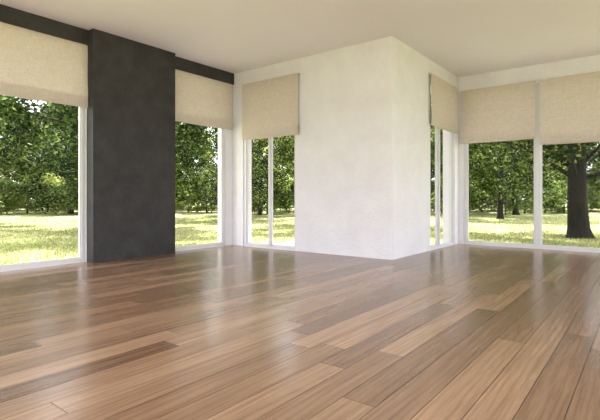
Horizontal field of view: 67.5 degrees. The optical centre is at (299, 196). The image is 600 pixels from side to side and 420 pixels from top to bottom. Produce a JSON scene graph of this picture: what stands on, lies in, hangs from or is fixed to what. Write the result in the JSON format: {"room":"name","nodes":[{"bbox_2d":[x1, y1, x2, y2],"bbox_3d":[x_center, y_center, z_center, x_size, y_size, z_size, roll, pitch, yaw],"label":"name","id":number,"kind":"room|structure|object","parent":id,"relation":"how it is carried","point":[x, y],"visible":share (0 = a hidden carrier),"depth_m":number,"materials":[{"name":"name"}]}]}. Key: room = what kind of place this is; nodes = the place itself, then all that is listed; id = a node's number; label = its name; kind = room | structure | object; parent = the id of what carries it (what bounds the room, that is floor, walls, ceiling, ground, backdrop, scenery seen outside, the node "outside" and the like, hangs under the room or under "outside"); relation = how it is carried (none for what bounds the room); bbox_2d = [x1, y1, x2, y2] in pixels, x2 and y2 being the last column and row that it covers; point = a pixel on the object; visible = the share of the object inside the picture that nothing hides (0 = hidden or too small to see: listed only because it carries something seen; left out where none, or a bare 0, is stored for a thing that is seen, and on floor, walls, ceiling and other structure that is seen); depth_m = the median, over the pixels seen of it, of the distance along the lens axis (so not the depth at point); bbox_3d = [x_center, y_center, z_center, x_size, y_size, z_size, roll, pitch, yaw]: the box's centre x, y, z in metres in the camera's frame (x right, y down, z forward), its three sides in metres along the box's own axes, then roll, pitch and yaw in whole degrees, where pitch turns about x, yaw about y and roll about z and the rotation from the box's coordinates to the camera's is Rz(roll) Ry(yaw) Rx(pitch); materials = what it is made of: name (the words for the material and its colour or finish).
{"room":"empty living room","nodes":[
{"label":"empty living room","id":0,"kind":"room"},
{"bbox_2d":[0,108,231,271],"bbox_3d":[-4.433,-0.730,5.667,0.250,3.660,9.530,0,0,38],"label":"wall","id":1,"kind":"structure","parent":0,"point":[228,133],"depth_m":9.28,"materials":[{"name":"white paint"}]},
{"bbox_2d":[0,107,85,270],"bbox_3d":[-4.142,-0.665,5.936,0.080,3.330,2.610,0,0,38],"label":"window","id":2,"kind":"structure","parent":1,"relation":"in","point":[81,257],"depth_m":6.90,"materials":[{"name":"white paint"}]},
{"bbox_2d":[0,22,87,107],"bbox_3d":[-4.074,-1.844,5.879,0.058,0.972,2.605,0,0,38],"label":"blind","id":3,"kind":"object","parent":1,"relation":"attached to","point":[34,65],"visible":1,"depth_m":6.37,"materials":[{"name":"fabric"}]},
{"bbox_2d":[0,4,233,84],"bbox_3d":[-4.310,-2.445,5.572,0.060,0.230,9.530,0,0,38],"label":"trim","id":4,"kind":"structure","parent":1,"relation":"attached to","point":[9,15],"depth_m":6.61,"materials":[{"name":"grey paint"}]},
{"bbox_2d":[175,128,224,250],"bbox_3d":[-1.996,-0.665,8.706,0.080,3.330,1.400,0,0,38],"label":"window","id":5,"kind":"structure","parent":1,"relation":"in","point":[222,131],"depth_m":9.20,"materials":[{"name":"white paint"}]},
{"bbox_2d":[175,69,232,129],"bbox_3d":[-1.881,-1.854,8.709,0.058,0.952,1.535,0,0,38],"label":"blind","id":6,"kind":"object","parent":1,"relation":"attached to","point":[199,100],"visible":0.91,"depth_m":8.68,"materials":[{"name":"fabric"}]},
{"bbox_2d":[87,28,174,262],"bbox_3d":[-2.757,-0.780,7.462,0.200,3.560,1.500,0,0,38],"label":"pillar","id":7,"kind":"structure","parent":0,"point":[131,108],"depth_m":7.29,"materials":[{"name":"grey paint"}]},
{"bbox_2d":[0,244,599,419],"bbox_3d":[0.916,1.050,3.509,10.850,0.100,12.670,0,0,38],"label":"floor","id":8,"kind":"structure","parent":0,"point":[457,331],"depth_m":3.15,"materials":[{"name":"brown wood"}]},
{"bbox_2d":[0,0,599,93],"bbox_3d":[0.916,-2.685,3.509,13.150,0.250,14.970,0,0,38],"label":"ceiling","id":9,"kind":"structure","parent":0,"point":[463,37],"depth_m":6.78,"materials":[{"name":"paint"}]},
{"bbox_2d":[232,36,398,259],"bbox_3d":[0.001,-0.730,8.418,3.890,3.660,0.250,0,0,38],"label":"wall","id":10,"kind":"structure","parent":0,"point":[347,140],"depth_m":7.68,"materials":[{"name":"white paint"}]},
{"bbox_2d":[244,135,294,250],"bbox_3d":[-0.592,-0.600,8.788,1.360,3.200,0.092,0,0,38],"label":"window","id":11,"kind":"structure","parent":10,"relation":"in","point":[270,244],"depth_m":8.76,"materials":[{"name":"white paint"}]},
{"bbox_2d":[242,73,299,139],"bbox_3d":[-0.589,-1.709,8.677,1.440,1.142,0.063,0,0,38],"label":"blind","id":12,"kind":"object","parent":10,"relation":"attached to","point":[269,106],"visible":1,"depth_m":8.62,"materials":[{"name":"fabric"}]},
{"bbox_2d":[399,40,457,257],"bbox_3d":[2.401,-0.730,8.544,0.250,3.660,2.890,0,0,38],"label":"wall","id":13,"kind":"structure","parent":0,"point":[414,68],"depth_m":7.91,"materials":[{"name":"white paint"}]},
{"bbox_2d":[430,80,453,249],"bbox_3d":[2.798,-0.600,8.940,0.092,3.200,1.320,0,0,38],"label":"window","id":14,"kind":"structure","parent":13,"relation":"in","point":[437,244],"depth_m":8.80,"materials":[{"name":"white paint"}]},
{"bbox_2d":[428,73,457,133],"bbox_3d":[2.853,-1.804,8.871,0.063,0.972,1.480,0,0,38],"label":"blind","id":15,"kind":"object","parent":14,"relation":"attached to","point":[444,96],"visible":1,"depth_m":8.79,"materials":[{"name":"fabric"}]},
{"bbox_2d":[458,54,599,252],"bbox_3d":[6.213,-0.730,7.577,7.460,3.660,0.250,0,0,38],"label":"wall","id":16,"kind":"structure","parent":0,"point":[588,64],"depth_m":9.01,"materials":[{"name":"white paint"}]},
{"bbox_2d":[464,83,599,252],"bbox_3d":[4.600,-0.600,8.737,2.770,3.200,0.092,0,0,38],"label":"window","id":17,"kind":"structure","parent":16,"relation":"in","point":[537,244],"depth_m":8.70,"materials":[{"name":"white paint"}]},
{"bbox_2d":[461,80,535,143],"bbox_3d":[3.983,-1.684,9.107,1.420,1.132,0.063,0,0,38],"label":"blind","id":18,"kind":"object","parent":17,"relation":"attached to","point":[506,112],"visible":1,"depth_m":9.06,"materials":[{"name":"fabric"}]},
{"bbox_2d":[540,71,599,144],"bbox_3d":[5.125,-1.619,8.222,1.310,1.262,0.063,0,0,38],"label":"blind","id":19,"kind":"object","parent":17,"relation":"attached to","point":[569,105],"visible":1,"depth_m":8.30,"materials":[{"name":"fabric"}]},
{"label":"outside","id":20,"kind":"structure","parent":0,"visible":0},
{"bbox_2d":[0,202,599,263],"bbox_3d":[0.000,1.130,0.000,240.000,0.001,240.000,0,0,38],"label":"lawn","id":21,"kind":"structure","parent":20,"point":[596,213],"depth_m":18.45,"materials":[{"name":"green plant"}]},
{"bbox_2d":[0,177,27,213],"bbox_3d":[-20.029,-0.353,29.221,3.728,3.038,4.420,0,0,-12],"label":"shrub","id":22,"kind":"object","parent":21,"relation":"on","point":[3,182],"visible":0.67,"depth_m":29.12,"materials":[{"name":"green plant"}]},
{"bbox_2d":[0,188,30,213],"bbox_3d":[-19.428,0.235,29.828,2.666,1.832,2.248,0,0,-33],"label":"shrub","id":23,"kind":"object","parent":21,"relation":"on","point":[19,203],"visible":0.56,"depth_m":29.73,"materials":[{"name":"green plant"}]},
{"bbox_2d":[0,102,47,204],"bbox_3d":[-20.828,-3.754,28.082,8.024,9.846,9.136,0,0,-8],"label":"tree","id":24,"kind":"object","parent":21,"relation":"on","point":[2,172],"visible":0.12,"depth_m":29.22,"materials":[{"name":"green plant"}]},
{"bbox_2d":[0,176,52,212],"bbox_3d":[-19.332,-0.203,31.686,3.350,2.730,3.973,0,0,43],"label":"shrub","id":25,"kind":"object","parent":21,"relation":"on","point":[32,206],"visible":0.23,"depth_m":31.05,"materials":[{"name":"green plant"}]},
{"bbox_2d":[0,134,61,210],"bbox_3d":[-23.737,-3.463,36.883,7.547,9.260,8.593,0,0,30],"label":"tree","id":26,"kind":"object","parent":21,"relation":"on","point":[2,134],"visible":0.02,"depth_m":37.65,"materials":[{"name":"green plant"}]},
{"bbox_2d":[0,95,77,176],"bbox_3d":[-13.297,-3.805,16.751,8.774,9.938,8.763,0,0,23],"label":"tree","id":27,"kind":"object","parent":21,"relation":"on","point":[13,154],"visible":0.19,"depth_m":17.78,"materials":[{"name":"green plant"}]},
{"bbox_2d":[18,173,66,211],"bbox_3d":[-19.112,-0.450,33.868,4.709,3.236,3.971,0,0,-38],"label":"shrub","id":28,"kind":"object","parent":21,"relation":"on","point":[46,177],"visible":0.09,"depth_m":33.61,"materials":[{"name":"green plant"}]},
{"bbox_2d":[10,102,76,191],"bbox_3d":[-21.144,-3.707,40.157,7.948,9.752,9.049,0,0,20],"label":"tree","id":29,"kind":"object","parent":21,"relation":"on","point":[58,178],"visible":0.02,"depth_m":38.08,"materials":[{"name":"green plant"}]},
{"bbox_2d":[13,106,77,213],"bbox_3d":[-15.370,-3.674,30.315,7.693,9.677,7.493,0,0,32],"label":"tree","id":30,"kind":"object","parent":21,"relation":"on","point":[37,186],"visible":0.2,"depth_m":27.97,"materials":[{"name":"green plant"}]},
{"bbox_2d":[38,179,77,213],"bbox_3d":[-15.541,-0.087,30.121,3.626,2.492,3.058,0,0,23],"label":"shrub","id":31,"kind":"object","parent":21,"relation":"on","point":[60,187],"visible":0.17,"depth_m":29.65,"materials":[{"name":"green plant"}]},
{"bbox_2d":[50,184,77,212],"bbox_3d":[-14.035,-0.085,29.063,3.052,2.487,3.620,0,0,38],"label":"shrub","id":32,"kind":"object","parent":21,"relation":"on","point":[74,190],"visible":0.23,"depth_m":27.97,"materials":[{"name":"green plant"}]},
{"bbox_2d":[0,95,212,179],"bbox_3d":[-5.794,-3.805,14.812,8.774,9.938,8.763,0,0,-45],"label":"tree","id":33,"kind":"object","parent":21,"relation":"on","point":[186,133],"visible":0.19,"depth_m":13.50,"materials":[{"name":"green plant"}]},
{"bbox_2d":[175,187,203,211],"bbox_3d":[-8.292,0.173,33.395,2.852,1.960,2.405,0,0,35],"label":"shrub","id":34,"kind":"object","parent":21,"relation":"on","point":[178,207],"visible":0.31,"depth_m":32.74,"materials":[{"name":"green plant"}]},
{"bbox_2d":[175,128,209,209],"bbox_3d":[-11.653,-4.407,39.596,8.635,11.152,8.866,0,0,-21],"label":"tree","id":35,"kind":"object","parent":21,"relation":"on","point":[207,128],"visible":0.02,"depth_m":39.57,"materials":[{"name":"green plant"}]},
{"bbox_2d":[175,131,217,204],"bbox_3d":[-9.468,-2.997,30.360,6.781,8.320,7.721,0,0,44],"label":"tree","id":36,"kind":"object","parent":21,"relation":"on","point":[207,139],"visible":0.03,"depth_m":30.84,"materials":[{"name":"green plant"}]},
{"bbox_2d":[180,170,214,212],"bbox_3d":[-6.728,-0.414,32.677,4.601,3.161,3.879,0,0,-1],"label":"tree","id":37,"kind":"object","parent":21,"relation":"on","point":[197,206],"visible":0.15,"depth_m":32.02,"materials":[{"name":"green plant"}]},
{"bbox_2d":[196,179,217,211],"bbox_3d":[-5.446,-0.391,32.316,4.532,3.114,3.821,0,0,43],"label":"shrub","id":38,"kind":"object","parent":21,"relation":"on","point":[207,206],"visible":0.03,"depth_m":31.85,"materials":[{"name":"green plant"}]},
{"bbox_2d":[199,133,265,196],"bbox_3d":[-5.691,-3.439,39.662,7.127,9.204,7.318,0,0,3],"label":"tree","id":39,"kind":"object","parent":21,"relation":"on","point":[213,149],"visible":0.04,"depth_m":38.74,"materials":[{"name":"green plant"}]},
{"bbox_2d":[175,123,292,208],"bbox_3d":[-3.753,-3.047,22.958,7.813,8.420,6.862,0,0,-11],"label":"tree","id":40,"kind":"object","parent":21,"relation":"on","point":[257,174],"visible":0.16,"depth_m":21.86,"materials":[{"name":"green plant"}]},
{"bbox_2d":[210,130,275,166],"bbox_3d":[-6.310,-4.363,46.384,8.797,11.065,8.567,0,0,35],"label":"tree","id":41,"kind":"object","parent":21,"relation":"on","point":[212,130],"visible":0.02,"depth_m":44.66,"materials":[{"name":"green plant"}]},
{"bbox_2d":[203,129,293,214],"bbox_3d":[-2.549,-3.218,28.140,6.781,8.758,6.963,0,0,15],"label":"tree","id":42,"kind":"object","parent":21,"relation":"on","point":[288,195],"visible":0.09,"depth_m":26.95,"materials":[{"name":"green plant"}]},
{"bbox_2d":[252,179,292,213],"bbox_3d":[-2.287,-0.273,30.181,3.524,2.872,4.179,0,0,6],"label":"shrub","id":43,"kind":"object","parent":21,"relation":"on","point":[276,204],"visible":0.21,"depth_m":29.49,"materials":[{"name":"green plant"}]},
{"bbox_2d":[273,241,293,245],"bbox_3d":[-1.203,1.080,0.774,11.342,0.100,18.242,0,0,38],"label":"terrace","id":44,"kind":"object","parent":21,"relation":"on","point":[289,243],"visible":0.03,"depth_m":9.95,"materials":[{"name":"concrete"}]},
{"bbox_2d":[273,175,293,211],"bbox_3d":[-0.722,-0.269,32.917,3.516,2.865,4.170,0,0,-11],"label":"shrub","id":45,"kind":"object","parent":21,"relation":"on","point":[289,210],"visible":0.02,"depth_m":32.47,"materials":[{"name":"green plant"}]},
{"bbox_2d":[0,215,599,264],"bbox_3d":[-0.627,1.090,16.490,41.170,0.080,20.095,0,0,0],"label":"grass tufts","id":46,"kind":"object","parent":21,"relation":"on","point":[562,238],"visible":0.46,"depth_m":13.50,"materials":[{"name":"green plant"}]},
{"bbox_2d":[255,94,434,176],"bbox_3d":[1.949,-3.523,17.072,8.497,9.371,8.431,0,0,33],"label":"tree","id":47,"kind":"object","parent":21,"relation":"on","point":[287,144],"visible":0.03,"depth_m":17.93,"materials":[{"name":"green plant"}]},
{"bbox_2d":[430,131,441,187],"bbox_3d":[9.668,-3.266,37.090,6.856,8.854,7.039,0,0,-36],"label":"tree","id":48,"kind":"object","parent":21,"relation":"on","point":[431,131],"visible":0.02,"depth_m":36.55,"materials":[{"name":"green plant"}]},
{"bbox_2d":[430,185,442,213],"bbox_3d":[9.383,0.159,29.898,2.894,1.989,2.441,0,0,11],"label":"shrub","id":49,"kind":"object","parent":21,"relation":"on","point":[431,206],"visible":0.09,"depth_m":29.37,"materials":[{"name":"green plant"}]},
{"bbox_2d":[430,101,498,213],"bbox_3d":[9.677,-3.983,30.212,7.974,10.299,8.188,0,0,7],"label":"tree","id":50,"kind":"object","parent":21,"relation":"on","point":[432,145],"visible":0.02,"depth_m":28.34,"materials":[{"name":"green plant"}]},
{"bbox_2d":[440,142,509,209],"bbox_3d":[14.765,-3.192,38.471,6.922,8.706,6.741,0,0,-41],"label":"tree","id":51,"kind":"object","parent":21,"relation":"on","point":[492,142],"visible":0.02,"depth_m":38.04,"materials":[{"name":"green plant"}]},
{"bbox_2d":[469,180,483,209],"bbox_3d":[11.954,-0.361,33.248,4.444,3.053,3.747,0,0,29],"label":"shrub","id":52,"kind":"object","parent":21,"relation":"on","point":[476,180],"visible":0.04,"depth_m":32.35,"materials":[{"name":"green plant"}]},
{"bbox_2d":[469,181,496,211],"bbox_3d":[14.087,-0.100,34.728,3.090,2.518,3.665,0,0,-4],"label":"shrub","id":53,"kind":"object","parent":21,"relation":"on","point":[481,207],"visible":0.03,"depth_m":34.18,"materials":[{"name":"green plant"}]},
{"bbox_2d":[430,127,567,218],"bbox_3d":[10.484,-3.047,22.943,7.813,8.420,6.862,0,0,-7],"label":"tree","id":54,"kind":"object","parent":21,"relation":"on","point":[519,185],"visible":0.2,"depth_m":21.70,"materials":[{"name":"green plant"}]},
{"bbox_2d":[482,187,526,213],"bbox_3d":[13.420,0.104,29.518,2.578,2.101,3.058,0,0,40],"label":"shrub","id":55,"kind":"object","parent":21,"relation":"on","point":[509,202],"visible":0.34,"depth_m":29.08,"materials":[{"name":"green plant"}]},
{"bbox_2d":[496,183,557,213],"bbox_3d":[15.401,-0.278,30.823,3.537,2.882,4.195,0,0,-27],"label":"shrub","id":56,"kind":"object","parent":21,"relation":"on","point":[530,206],"visible":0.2,"depth_m":29.69,"materials":[{"name":"green plant"}]},
{"bbox_2d":[469,142,590,214],"bbox_3d":[13.395,-3.574,28.212,7.729,9.484,8.800,0,0,42],"label":"tree","id":57,"kind":"object","parent":21,"relation":"on","point":[515,211],"visible":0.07,"depth_m":27.89,"materials":[{"name":"green plant"}]},
{"bbox_2d":[469,139,599,238],"bbox_3d":[7.733,-3.523,12.313,8.497,9.371,8.431,0,0,-23],"label":"tree","id":58,"kind":"object","parent":21,"relation":"on","point":[578,223],"visible":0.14,"depth_m":12.27,"materials":[{"name":"green plant"}]},
{"bbox_2d":[522,171,566,212],"bbox_3d":[17.571,-0.364,32.218,3.754,3.059,4.452,0,0,-20],"label":"shrub","id":59,"kind":"object","parent":21,"relation":"on","point":[549,210],"visible":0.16,"depth_m":31.48,"materials":[{"name":"green plant"}]},
{"bbox_2d":[497,141,597,199],"bbox_3d":[20.184,-3.927,38.000,8.309,10.195,9.460,0,0,30],"label":"tree","id":60,"kind":"object","parent":21,"relation":"on","point":[527,141],"visible":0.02,"depth_m":35.43,"materials":[{"name":"green plant"}]},
{"bbox_2d":[542,181,589,212],"bbox_3d":[18.252,-0.016,30.870,2.880,2.347,3.416,0,0,39],"label":"shrub","id":61,"kind":"object","parent":21,"relation":"on","point":[557,188],"visible":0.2,"depth_m":30.76,"materials":[{"name":"green plant"}]},
{"bbox_2d":[553,152,599,198],"bbox_3d":[25.014,-3.263,36.797,7.217,8.855,8.217,0,0,-32],"label":"tree","id":62,"kind":"object","parent":21,"relation":"on","point":[590,152],"visible":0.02,"depth_m":37.37,"materials":[{"name":"green plant"}]},
{"bbox_2d":[586,142,599,202],"bbox_3d":[23.922,-3.789,32.069,9.202,9.917,8.082,0,0,-38],"label":"tree","id":63,"kind":"object","parent":21,"relation":"on","point":[596,143],"visible":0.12,"depth_m":32.46,"materials":[{"name":"green plant"}]},
{"bbox_2d":[587,186,599,210],"bbox_3d":[21.914,0.114,34.403,2.553,2.081,3.028,0,0,39],"label":"shrub","id":64,"kind":"object","parent":21,"relation":"on","point":[592,203],"visible":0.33,"depth_m":33.71,"materials":[{"name":"green plant"}]},
{"bbox_2d":[588,183,599,205],"bbox_3d":[24.055,-0.124,34.850,3.150,2.567,3.736,0,0,9],"label":"shrub","id":65,"kind":"object","parent":21,"relation":"on","point":[597,187],"visible":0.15,"depth_m":35.25,"materials":[{"name":"green plant"}]}
]}

